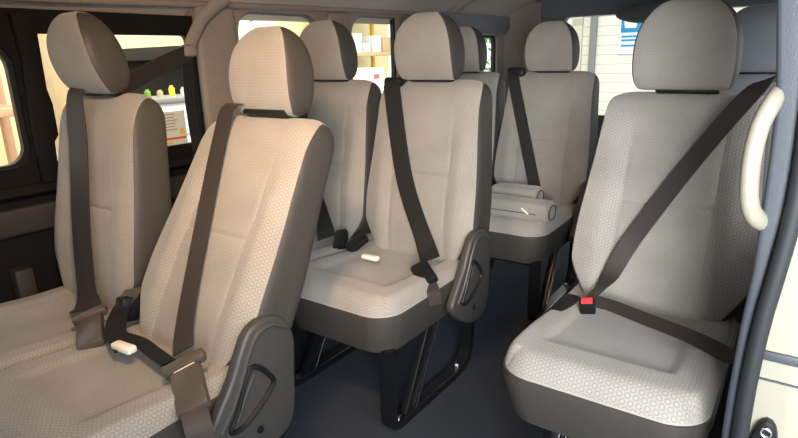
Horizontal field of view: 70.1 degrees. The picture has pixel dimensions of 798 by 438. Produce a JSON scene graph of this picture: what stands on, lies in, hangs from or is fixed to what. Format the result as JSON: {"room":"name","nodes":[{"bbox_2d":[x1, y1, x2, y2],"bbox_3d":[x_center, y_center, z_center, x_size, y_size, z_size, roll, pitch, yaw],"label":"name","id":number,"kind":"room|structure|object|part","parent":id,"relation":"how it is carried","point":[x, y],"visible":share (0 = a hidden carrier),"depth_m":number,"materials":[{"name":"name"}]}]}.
{"room":"vehicle interior","nodes":[
{"label":"vehicle interior","id":0,"kind":"room"},
{"bbox_2d":[0,7,503,302],"bbox_3d":[-0.746,-0.249,2.529,0.050,1.470,5.800,10,19,34],"label":"window frame","id":1,"kind":"structure","parent":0,"point":[36,250],"depth_m":1.92,"materials":[{"name":"black plastic"}]},
{"bbox_2d":[0,48,29,169],"bbox_3d":[-1.509,-0.248,1.432,0.024,0.390,1.005,10,19,34],"label":"window","id":2,"kind":"structure","parent":1,"relation":"in","point":[9,72],"depth_m":1.81,"materials":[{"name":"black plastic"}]},
{"bbox_2d":[8,265,37,299],"bbox_3d":[-1.224,0.238,1.862,0.060,0.165,0.055,10,19,34],"label":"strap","id":3,"kind":"object","parent":1,"relation":"attached to","point":[22,279],"visible":0.56,"depth_m":1.83,"materials":[{"name":"black plastic"}]},
{"bbox_2d":[6,12,58,182],"bbox_3d":[-1.163,-0.383,1.833,0.035,0.530,0.075,10,19,34],"label":"trim","id":4,"kind":"structure","parent":1,"relation":"attached to","point":[41,115],"depth_m":1.81,"materials":[{"name":"black plastic"}]},
{"bbox_2d":[0,174,186,239],"bbox_3d":[-1.180,-0.011,1.899,0.027,0.090,1.200,10,19,34],"label":"trim","id":5,"kind":"structure","parent":1,"relation":"attached to","point":[19,221],"depth_m":1.85,"materials":[{"name":"grey plastic"}]},
{"bbox_2d":[0,156,193,202],"bbox_3d":[-1.610,0.080,1.296,0.040,0.040,2.720,10,19,34],"label":"trim","id":6,"kind":"structure","parent":1,"relation":"attached to","point":[39,189],"depth_m":1.86,"materials":[{"name":"black plastic"}]},
{"bbox_2d":[37,31,190,160],"bbox_3d":[-1.013,-0.459,2.099,0.024,0.433,0.584,10,19,34],"label":"window","id":7,"kind":"structure","parent":1,"relation":"in","point":[183,36],"depth_m":2.17,"materials":[{"name":"glass"}]},
{"bbox_2d":[164,110,187,145],"bbox_3d":[-0.905,-0.362,2.269,0.004,0.133,0.125,10,19,34],"label":"window sticker","id":8,"kind":"object","parent":7,"relation":"attached to","point":[176,131],"visible":0.68,"depth_m":2.28,"materials":[{"name":"white paper"}]},
{"bbox_2d":[66,0,229,313],"bbox_3d":[-0.868,-0.260,2.004,0.169,1.086,0.955,3,17,16],"label":"belt","id":9,"kind":"object","parent":1,"relation":"attached to","point":[87,296],"visible":0.88,"depth_m":1.75,"materials":[{"name":"black fabric"}]},
{"bbox_2d":[192,5,243,130],"bbox_3d":[-0.738,-0.242,2.476,0.045,1.285,0.187,10,19,34],"label":"trim","id":10,"kind":"structure","parent":1,"relation":"attached to","point":[217,42],"depth_m":2.33,"materials":[{"name":"beige plastic"}]},
{"bbox_2d":[0,0,506,17],"bbox_3d":[-0.792,-0.860,2.248,0.030,0.107,5.600,10,19,34],"label":"trim","id":11,"kind":"structure","parent":1,"relation":"attached to","point":[152,3],"depth_m":2.38,"materials":[{"name":"grey plastic"}]},
{"bbox_2d":[241,12,313,23],"bbox_3d":[-0.555,-0.673,2.710,0.024,0.576,0.525,10,19,34],"label":"window","id":12,"kind":"structure","parent":1,"relation":"in","point":[305,17],"depth_m":2.64,"materials":[{"name":"black rubber"}]},
{"bbox_2d":[325,13,352,78],"bbox_3d":[-0.296,-0.427,3.074,0.040,1.290,0.165,10,19,34],"label":"trim","id":13,"kind":"structure","parent":1,"relation":"attached to","point":[344,19],"depth_m":2.90,"materials":[{"name":"beige plastic"}]},
{"bbox_2d":[357,16,395,76],"bbox_3d":[-0.139,-0.851,3.267,0.027,0.590,0.460,10,19,34],"label":"window","id":14,"kind":"structure","parent":1,"relation":"in","point":[392,21],"depth_m":3.35,"materials":[{"name":"black rubber"}]},
{"bbox_2d":[449,0,474,12],"bbox_3d":[1.156,-1.271,3.177,2.199,0.317,0.070,10,19,34],"label":"trim","id":15,"kind":"structure","parent":1,"relation":"attached to","point":[460,6],"depth_m":3.67,"materials":[{"name":"grey plastic"}]},
{"bbox_2d":[440,12,509,34],"bbox_3d":[0.516,-1.353,3.961,0.090,0.120,1.020,10,19,34],"label":"trim","id":16,"kind":"structure","parent":1,"relation":"attached to","point":[487,25],"depth_m":4.01,"materials":[{"name":"grey plastic"}]},
{"bbox_2d":[483,35,494,71],"bbox_3d":[0.525,-1.157,4.155,0.024,0.355,0.740,10,19,34],"label":"window","id":17,"kind":"structure","parent":1,"relation":"in","point":[492,39],"depth_m":4.41,"materials":[{"name":"glass"}]},
{"bbox_2d":[0,0,538,24],"bbox_3d":[0.101,-0.845,1.751,2.160,0.374,5.850,10,19,34],"label":"ceiling","id":18,"kind":"structure","parent":0,"point":[505,8],"depth_m":2.90,"materials":[{"name":"fabric"}]},
{"bbox_2d":[284,241,737,437],"bbox_3d":[0.083,0.627,2.150,2.070,0.050,5.750,10,19,34],"label":"floor","id":19,"kind":"structure","parent":0,"point":[342,400],"depth_m":2.11,"materials":[{"name":"carpet"}]},
{"bbox_2d":[0,11,333,437],"bbox_3d":[-0.771,0.110,1.553,1.059,1.319,0.912,9,19,32],"label":"seat","id":20,"kind":"object","parent":19,"relation":"on","point":[189,335],"visible":0.94,"depth_m":1.51,"materials":[{"name":"fabric"}]},
{"bbox_2d":[0,286,139,371],"bbox_3d":[-1.063,0.317,1.649,0.494,0.072,0.585,10,19,34],"label":"seat cushion","id":21,"kind":"object","parent":20,"relation":"on","point":[39,325],"depth_m":1.64,"materials":[{"name":"fabric"}]},
{"bbox_3d":[-0.846,-0.474,1.625,0.113,0.225,0.071,-6,16,-14],"label":"panel","id":22,"kind":"part","parent":20,"relation":"part of","materials":[{"name":"fabric"}]},
{"bbox_3d":[-0.920,-0.033,1.808,0.482,0.711,0.215,10,19,34],"label":"backrest","id":23,"kind":"part","parent":20,"relation":"part of","materials":[{"name":"fabric"}]},
{"bbox_2d":[0,323,230,437],"bbox_3d":[-0.669,0.383,1.377,0.474,0.072,0.585,10,19,34],"label":"seat cushion","id":24,"kind":"object","parent":20,"relation":"on","point":[87,387],"depth_m":1.29,"materials":[{"name":"fabric"}]},
{"bbox_3d":[-0.751,-0.006,1.696,0.089,0.686,0.193,10,19,34],"label":"panel","id":25,"kind":"part","parent":20,"relation":"part of","materials":[{"name":"fabric"}]},
{"bbox_2d":[149,396,217,437],"bbox_3d":[-0.666,0.469,1.401,0.484,0.138,0.595,10,19,34],"label":"cushion","id":26,"kind":"object","parent":20,"relation":"on","point":[171,427],"depth_m":1.23,"materials":[{"name":"fabric"}]},
{"bbox_3d":[-0.463,0.070,1.577,0.482,0.662,0.439,10,19,34],"label":"backrest","id":27,"kind":"part","parent":20,"relation":"part of","materials":[{"name":"fabric"}]},
{"bbox_3d":[-0.349,0.418,1.353,0.013,0.151,0.151,10,19,34],"label":"recliner lever","id":28,"kind":"part","parent":20,"relation":"part of","materials":[{"name":"black plastic"}]},
{"bbox_3d":[-0.296,0.097,1.462,0.089,0.638,0.417,10,19,34],"label":"panel","id":29,"kind":"part","parent":20,"relation":"part of","materials":[{"name":"fabric"}]},
{"bbox_3d":[-0.293,-0.404,1.562,0.077,0.238,0.105,10,19,34],"label":"panel","id":30,"kind":"part","parent":20,"relation":"part of","materials":[{"name":"fabric"}]},
{"bbox_2d":[293,12,492,429],"bbox_3d":[-0.221,-0.070,2.129,1.020,1.319,0.698,10,19,34],"label":"seat","id":31,"kind":"object","parent":19,"relation":"on","point":[401,244],"visible":0.71,"depth_m":2.06,"materials":[{"name":"fabric"}]},
{"bbox_3d":[-0.260,0.421,2.268,0.044,0.301,0.553,10,19,34],"label":"leg frame","id":32,"kind":"part","parent":31,"relation":"part of","materials":[{"name":"black metal"}]},
{"bbox_3d":[-0.296,-0.231,2.443,0.482,0.710,0.218,10,19,34],"label":"backrest","id":33,"kind":"part","parent":31,"relation":"part of","materials":[{"name":"fabric"}]},
{"bbox_2d":[309,233,373,261],"bbox_3d":[-0.456,0.116,2.294,0.494,0.072,0.585,10,19,34],"label":"seat cushion","id":34,"kind":"object","parent":31,"relation":"on","point":[325,244],"depth_m":2.23,"materials":[{"name":"fabric"}]},
{"bbox_3d":[-0.225,-0.680,2.290,0.077,0.229,0.106,10,19,34],"label":"panel","id":35,"kind":"part","parent":31,"relation":"part of","materials":[{"name":"fabric"}]},
{"bbox_3d":[-0.128,-0.203,2.331,0.089,0.685,0.196,10,19,34],"label":"panel","id":36,"kind":"part","parent":31,"relation":"part of","materials":[{"name":"fabric"}]},
{"bbox_2d":[294,279,453,352],"bbox_3d":[-0.060,0.268,2.046,0.484,0.138,0.595,10,19,34],"label":"base","id":37,"kind":"object","parent":31,"relation":"on","point":[384,331],"depth_m":1.79,"materials":[{"name":"plastic"}]},
{"bbox_2d":[301,240,460,317],"bbox_3d":[-0.062,0.183,2.022,0.474,0.072,0.585,10,19,34],"label":"seat cushion","id":38,"kind":"object","parent":31,"relation":"on","point":[370,278],"depth_m":1.88,"materials":[{"name":"fabric"}]},
{"bbox_3d":[0.109,-0.162,2.164,0.482,0.710,0.218,10,19,34],"label":"backrest","id":39,"kind":"part","parent":31,"relation":"part of","materials":[{"name":"fabric"}]},
{"bbox_3d":[0.118,0.485,2.007,0.044,0.301,0.553,10,19,34],"label":"leg frame","id":40,"kind":"part","parent":31,"relation":"part of","materials":[{"name":"black metal"}]},
{"bbox_3d":[0.099,0.493,1.954,0.003,0.266,0.159,10,19,34],"label":"stay rod","id":41,"kind":"part","parent":31,"relation":"part of","materials":[{"name":"metal"}]},
{"bbox_3d":[0.180,-0.611,2.010,0.077,0.229,0.106,10,19,34],"label":"panel","id":42,"kind":"part","parent":31,"relation":"part of","materials":[{"name":"fabric"}]},
{"bbox_3d":[0.257,0.218,1.998,0.013,0.151,0.151,10,19,34],"label":"recliner lever","id":43,"kind":"part","parent":31,"relation":"part of","materials":[{"name":"black plastic"}]},
{"bbox_3d":[0.278,-0.135,2.051,0.089,0.685,0.196,10,19,34],"label":"panel","id":44,"kind":"part","parent":31,"relation":"part of","materials":[{"name":"fabric"}]},
{"bbox_2d":[458,21,598,320],"bbox_3d":[0.413,-0.290,2.846,1.020,1.316,0.712,10,19,34],"label":"seat","id":45,"kind":"object","parent":19,"relation":"on","point":[545,133],"visible":0.5,"depth_m":2.77,"materials":[{"name":"fabric"}]},
{"bbox_3d":[0.338,-0.450,3.161,0.482,0.707,0.231,10,19,34],"label":"backrest","id":46,"kind":"part","parent":45,"relation":"part of","materials":[{"name":"fabric"}]},
{"bbox_3d":[0.417,-0.901,3.018,0.077,0.229,0.104,10,19,34],"label":"panel","id":47,"kind":"part","parent":45,"relation":"part of","materials":[{"name":"fabric"}]},
{"bbox_3d":[0.370,0.201,2.979,0.044,0.301,0.553,10,19,34],"label":"leg frame","id":48,"kind":"part","parent":45,"relation":"part of","materials":[{"name":"black metal"}]},
{"bbox_3d":[0.507,-0.423,3.049,0.089,0.682,0.210,10,19,34],"label":"panel","id":49,"kind":"part","parent":45,"relation":"part of","materials":[{"name":"plastic"}]},
{"bbox_2d":[492,182,543,198],"bbox_3d":[0.559,-0.116,2.703,0.238,0.090,0.113,10,19,34],"label":"pad","id":50,"kind":"object","parent":45,"relation":"on","point":[522,190],"visible":0.44,"depth_m":2.65,"materials":[{"name":"fabric"}]},
{"bbox_2d":[491,193,555,222],"bbox_3d":[0.514,-0.051,2.547,0.358,0.090,0.120,10,19,34],"label":"pad","id":51,"kind":"object","parent":45,"relation":"on","point":[542,210],"visible":0.76,"depth_m":2.48,"materials":[{"name":"fabric"}]},
{"bbox_2d":[488,216,573,263],"bbox_3d":[0.571,0.048,2.758,0.484,0.138,0.595,10,19,34],"label":"cushion","id":52,"kind":"object","parent":45,"relation":"on","point":[523,247],"depth_m":2.48,"materials":[{"name":"fabric"}]},
{"bbox_2d":[489,201,576,236],"bbox_3d":[0.568,-0.038,2.733,0.474,0.072,0.585,10,19,34],"label":"seat cushion","id":53,"kind":"object","parent":45,"relation":"on","point":[566,211],"depth_m":2.49,"materials":[{"name":"fabric"}]},
{"bbox_3d":[0.743,-0.381,2.882,0.482,0.707,0.231,10,19,34],"label":"backrest","id":54,"kind":"part","parent":45,"relation":"part of","materials":[{"name":"fabric"}]},
{"bbox_3d":[0.748,0.265,2.718,0.044,0.301,0.553,10,19,34],"label":"leg frame","id":55,"kind":"part","parent":45,"relation":"part of","materials":[{"name":"black metal"}]},
{"bbox_3d":[0.729,0.273,2.665,0.003,0.266,0.159,10,19,34],"label":"stay rod","id":56,"kind":"part","parent":45,"relation":"part of","materials":[{"name":"metal"}]},
{"bbox_3d":[0.822,-0.833,2.738,0.077,0.229,0.104,10,19,34],"label":"panel","id":57,"kind":"part","parent":45,"relation":"part of","materials":[{"name":"fabric"}]},
{"bbox_3d":[0.912,-0.354,2.769,0.089,0.682,0.210,10,19,34],"label":"panel","id":58,"kind":"part","parent":45,"relation":"part of","materials":[{"name":"plastic"}]},
{"bbox_2d":[502,0,771,437],"bbox_3d":[0.656,0.087,1.513,0.502,1.310,0.804,10,19,34],"label":"seat","id":59,"kind":"object","parent":19,"relation":"on","point":[580,369],"visible":0.85,"depth_m":1.57,"materials":[{"name":"fabric"}]},
{"bbox_3d":[0.503,0.570,1.675,0.044,0.301,0.553,10,19,34],"label":"leg frame","id":60,"kind":"part","parent":59,"relation":"part of","materials":[{"name":"black metal"}]},
{"bbox_3d":[0.632,-0.049,1.805,0.089,0.658,0.295,10,19,34],"label":"panel","id":61,"kind":"part","parent":59,"relation":"part of","materials":[{"name":"fabric"}]},
{"bbox_2d":[505,283,736,425],"bbox_3d":[0.594,0.314,1.499,0.470,0.072,0.592,10,19,34],"label":"seat cushion","id":62,"kind":"object","parent":59,"relation":"on","point":[578,355],"depth_m":1.35,"materials":[{"name":"fabric"}]},
{"bbox_2d":[502,324,739,437],"bbox_3d":[0.596,0.400,1.524,0.480,0.138,0.602,10,19,34],"label":"cushion","id":63,"kind":"object","parent":59,"relation":"on","point":[565,410],"depth_m":1.29,"materials":[{"name":"fabric"}]},
{"bbox_3d":[0.753,-0.516,1.699,0.086,0.250,0.103,10,19,34],"label":"panel","id":64,"kind":"part","parent":59,"relation":"part of","materials":[{"name":"fabric"}]},
{"bbox_3d":[0.797,-0.020,1.689,0.482,0.682,0.315,10,19,34],"label":"backrest","id":65,"kind":"part","parent":59,"relation":"part of","materials":[{"name":"fabric"}]},
{"bbox_2d":[584,75,775,364],"bbox_3d":[0.776,-0.062,1.527,0.434,0.644,0.559,10,19,34],"label":"belt","id":66,"kind":"object","parent":59,"relation":"on","point":[737,108],"visible":0.94,"depth_m":1.57,"materials":[{"name":"black fabric"}]},
{"bbox_3d":[0.912,-0.489,1.589,0.086,0.250,0.103,10,19,34],"label":"panel","id":67,"kind":"part","parent":59,"relation":"part of","materials":[{"name":"fabric"}]},
{"bbox_3d":[0.965,0.008,1.575,0.089,0.658,0.295,10,19,34],"label":"panel","id":68,"kind":"part","parent":59,"relation":"part of","materials":[{"name":"fabric"}]},
{"bbox_2d":[720,3,776,324],"bbox_3d":[1.244,-0.103,2.092,0.502,1.327,0.732,10,19,34],"label":"seat","id":69,"kind":"object","parent":19,"relation":"on","point":[759,22],"visible":0.06,"depth_m":2.17,"materials":[{"name":"fabric"}]},
{"bbox_2d":[734,305,744,324],"bbox_3d":[1.204,0.210,2.130,0.480,0.138,0.595,10,19,34],"label":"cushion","id":70,"kind":"object","parent":69,"relation":"on","point":[738,315],"depth_m":1.87,"materials":[{"name":"fabric"}]},
{"bbox_3d":[1.383,-0.217,2.261,0.482,0.703,0.248,10,19,34],"label":"backrest","id":71,"kind":"part","parent":69,"relation":"part of","materials":[{"name":"fabric"}]},
{"bbox_2d":[721,0,797,437],"bbox_3d":[0.658,0.200,1.060,0.085,1.460,0.120,10,19,34],"label":"trim","id":72,"kind":"structure","parent":19,"relation":"on","point":[784,133],"depth_m":0.93,"materials":[{"name":"grey plastic"}]},
{"bbox_2d":[739,85,783,230],"bbox_3d":[0.590,-0.093,0.931,0.079,0.245,0.034,-10,18,-27],"label":"handle","id":73,"kind":"object","parent":72,"relation":"attached to","point":[753,214],"visible":1,"depth_m":0.91,"materials":[{"name":"white plastic"}]},
{"bbox_2d":[730,126,797,437],"bbox_3d":[0.636,0.228,0.996,0.053,1.441,0.024,10,19,34],"label":"seal","id":74,"kind":"structure","parent":19,"relation":"on","point":[787,236],"depth_m":0.97,"materials":[{"name":"rubber"}]},
{"bbox_2d":[536,0,747,141],"bbox_3d":[1.777,-0.924,4.143,2.160,1.750,0.060,10,19,34],"label":"wall","id":75,"kind":"structure","parent":0,"point":[600,117],"depth_m":4.34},
{"bbox_2d":[503,1,541,103],"bbox_3d":[0.987,-0.931,4.605,0.250,1.550,0.150,10,19,34],"label":"trim","id":76,"kind":"structure","parent":75,"relation":"attached to","point":[524,20],"depth_m":4.48,"materials":[{"name":"grey plastic"}]},
{"bbox_2d":[615,0,669,23],"bbox_3d":[1.770,-1.409,3.872,0.580,0.150,0.120,10,19,34],"label":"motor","id":77,"kind":"object","parent":75,"relation":"attached to","point":[636,13],"visible":0.4,"depth_m":3.91,"materials":[{"name":"black plastic"}]},
{"bbox_2d":[541,0,776,18],"bbox_3d":[1.848,-1.534,3.847,1.840,0.240,0.050,10,19,34],"label":"trim","id":78,"kind":"structure","parent":75,"relation":"attached to","point":[550,9],"depth_m":4.15,"materials":[{"name":"grey plastic"}]},
{"bbox_2d":[748,238,797,437],"bbox_3d":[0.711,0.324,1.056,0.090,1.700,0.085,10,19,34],"label":"door","id":79,"kind":"structure","parent":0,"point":[778,402],"depth_m":1.01,"materials":[{"name":"beige paint"}]},
{"bbox_2d":[749,417,777,437],"bbox_3d":[0.668,0.416,1.046,0.051,0.110,0.026,10,19,34],"label":"door handle","id":80,"kind":"object","parent":79,"relation":"attached to","point":[766,427],"depth_m":1.03,"materials":[{"name":"black plastic"}]},
{"bbox_2d":[759,376,797,388],"bbox_3d":[0.679,0.292,1.013,0.072,0.003,0.006,10,19,34],"label":"trim","id":81,"kind":"structure","parent":79,"relation":"attached to","point":[761,378],"depth_m":1.01,"materials":[{"name":"grey metal"}]},
{"bbox_2d":[763,350,797,367],"bbox_3d":[0.677,0.246,0.999,0.072,0.018,0.009,10,19,34],"label":"rail","id":82,"kind":"object","parent":79,"relation":"attached to","point":[772,356],"visible":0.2,"depth_m":1.00,"materials":[{"name":"grey metal"}]},
{"label":"outside","id":83,"kind":"structure","parent":0,"visible":0},
{"bbox_3d":[0.447,0.782,4.395,28.000,0.100,25.000,10,19,34],"label":"floor","id":84,"kind":"structure","parent":83,"visible":0},
{"bbox_2d":[0,74,17,163],"bbox_3d":[-3.243,-0.362,3.745,0.660,2.650,1.520,10,19,34],"label":"storage rack","id":85,"kind":"object","parent":84,"relation":"on","point":[6,110],"visible":0.09,"depth_m":4.42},
{"bbox_2d":[0,104,13,117],"bbox_3d":[-3.251,-0.645,3.664,0.640,0.060,1.460,10,19,34],"label":"shelf","id":86,"kind":"object","parent":85,"relation":"attached to","point":[6,110],"depth_m":3.91,"materials":[{"name":"beige wood"}]},
{"bbox_2d":[38,34,68,152],"bbox_3d":[-2.284,-0.455,2.979,0.100,3.200,1.120,10,19,34],"label":"door frame","id":87,"kind":"structure","parent":84,"relation":"on","point":[57,90],"depth_m":3.27,"materials":[{"name":"beige paint"}]},
{"bbox_2d":[123,45,182,95],"bbox_3d":[-1.619,-1.133,7.330,1.760,2.080,3.800,10,19,34],"label":"cabinet","id":88,"kind":"object","parent":84,"relation":"on","point":[136,58],"visible":0.02,"depth_m":5.74,"materials":[{"name":"grey metal"}]},
{"bbox_2d":[151,94,190,141],"bbox_3d":[-1.850,-0.260,5.077,0.440,1.650,0.840,10,19,34],"label":"counter","id":89,"kind":"object","parent":84,"relation":"on","point":[176,103],"visible":0.05,"depth_m":4.61,"materials":[{"name":"white paint"}]},
{"bbox_2d":[144,89,150,96],"bbox_3d":[-2.017,-1.003,4.563,0.048,0.070,0.048,10,19,34],"label":"jar","id":90,"kind":"object","parent":89,"relation":"on","point":[147,92],"visible":0.79,"depth_m":4.54,"materials":[{"name":"green plastic"}]},
{"bbox_2d":[157,90,163,97],"bbox_3d":[-1.954,-1.025,4.650,0.048,0.060,0.048,10,19,34],"label":"jar","id":91,"kind":"object","parent":89,"relation":"on","point":[159,92],"visible":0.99,"depth_m":4.63,"materials":[{"name":"plastic"}]},
{"bbox_2d":[168,85,174,96],"bbox_3d":[-1.890,-1.065,4.732,0.048,0.090,0.048,10,19,34],"label":"jar","id":92,"kind":"object","parent":89,"relation":"on","point":[171,89],"visible":1,"depth_m":4.72,"materials":[{"name":"yellow plastic"}]},
{"bbox_3d":[-1.702,-0.842,4.788,0.015,0.220,0.740,10,19,34],"label":"drawer","id":93,"kind":"part","parent":89,"relation":"part of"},
{"bbox_2d":[353,68,383,92],"bbox_3d":[-0.490,-0.892,6.887,0.405,1.800,0.600,10,19,34],"label":"carton","id":94,"kind":"object","parent":84,"relation":"on","point":[376,75],"visible":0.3,"depth_m":6.62,"materials":[{"name":"cardboard"}]},
{"bbox_2d":[357,24,390,67],"bbox_3d":[-0.664,-2.426,9.817,0.660,3.150,1.560,10,19,34],"label":"storage rack","id":95,"kind":"object","parent":84,"relation":"on","point":[371,26],"visible":0.04,"depth_m":9.81,"materials":[{"name":"yellow paint"}]},
{"bbox_2d":[352,33,361,52],"bbox_3d":[-0.840,-2.904,9.409,0.440,0.303,0.178,10,19,34],"label":"storage box","id":96,"kind":"object","parent":95,"relation":"on","point":[357,37],"visible":0.26,"depth_m":9.28,"materials":[{"name":"white cardboard"}]},
{"bbox_2d":[362,43,370,51],"bbox_3d":[-0.706,-2.886,9.608,0.440,0.152,0.179,10,19,34],"label":"storage box","id":97,"kind":"object","parent":95,"relation":"on","point":[366,47],"visible":0.3,"depth_m":9.46,"materials":[{"name":"white cardboard"}]},
{"bbox_2d":[361,36,380,51],"bbox_3d":[-0.554,-3.006,9.798,0.440,0.270,0.250,10,19,34],"label":"storage box","id":98,"kind":"object","parent":95,"relation":"on","point":[375,41],"visible":0.41,"depth_m":9.64,"materials":[{"name":"beige cardboard"}]},
{"bbox_3d":[-0.475,-2.646,10.571,0.060,3.150,0.060,10,19,34],"label":"post","id":99,"kind":"part","parent":95,"relation":"part of","materials":[{"name":"yellow metal"}]},
{"bbox_2d":[357,52,390,55],"bbox_3d":[-0.674,-2.806,9.709,0.640,0.060,1.500,10,19,34],"label":"shelf","id":100,"kind":"object","parent":95,"relation":"attached to","point":[361,53],"depth_m":9.53,"materials":[{"name":"wood"}]},
{"bbox_2d":[381,37,390,51],"bbox_3d":[-0.375,-3.069,10.042,0.440,0.248,0.269,10,19,34],"label":"storage box","id":101,"kind":"object","parent":95,"relation":"on","point":[385,41],"visible":0.23,"depth_m":9.87,"materials":[{"name":"cardboard"}]},
{"bbox_2d":[481,38,490,71],"bbox_3d":[1.675,-3.889,13.726,1.515,3.696,1.474,10,19,34],"label":"shrub","id":102,"kind":"object","parent":84,"relation":"on","point":[486,40],"visible":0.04,"depth_m":13.31,"materials":[{"name":"green plant"}]},
{"bbox_2d":[567,7,744,114],"bbox_3d":[7.408,-3.986,8.863,11.000,6.250,0.300,10,19,34],"label":"wall","id":103,"kind":"structure","parent":84,"relation":"on","point":[613,70],"depth_m":11.31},
{"bbox_2d":[572,17,583,70],"bbox_3d":[3.593,-4.332,11.348,0.210,5.750,0.065,10,19,34],"label":"board","id":104,"kind":"object","parent":103,"relation":"attached to","point":[577,24],"visible":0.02,"depth_m":11.46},
{"bbox_2d":[587,16,597,73],"bbox_3d":[3.852,-4.279,11.140,0.120,5.750,0.115,10,19,34],"label":"downpipe","id":105,"kind":"object","parent":103,"relation":"attached to","point":[594,19],"visible":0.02,"depth_m":11.32,"materials":[{"name":"grey metal"}]},
{"bbox_2d":[618,20,641,53],"bbox_3d":[4.455,-3.606,10.927,0.430,0.840,0.070,10,19,34],"label":"wall sign","id":106,"kind":"object","parent":103,"relation":"attached to","point":[628,31],"visible":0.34,"depth_m":10.98,"materials":[{"name":"paper"}]},
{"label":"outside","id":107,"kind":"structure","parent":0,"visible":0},
{"bbox_2d":[0,21,388,165],"bbox_3d":[-3.925,-2.435,6.335,0.200,5.250,12.500,10,19,34],"label":"wall","id":108,"kind":"structure","parent":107,"point":[126,41],"depth_m":7.47,"materials":[{"name":"yellow paint"}]},
{"bbox_2d":[238,20,273,39],"bbox_3d":[-2.163,-2.645,8.631,0.027,2.400,0.780,10,19,34],"label":"banner","id":109,"kind":"object","parent":108,"relation":"attached to","point":[245,26],"visible":0.06,"depth_m":8.47,"materials":[{"name":"white paint"}]}
]}

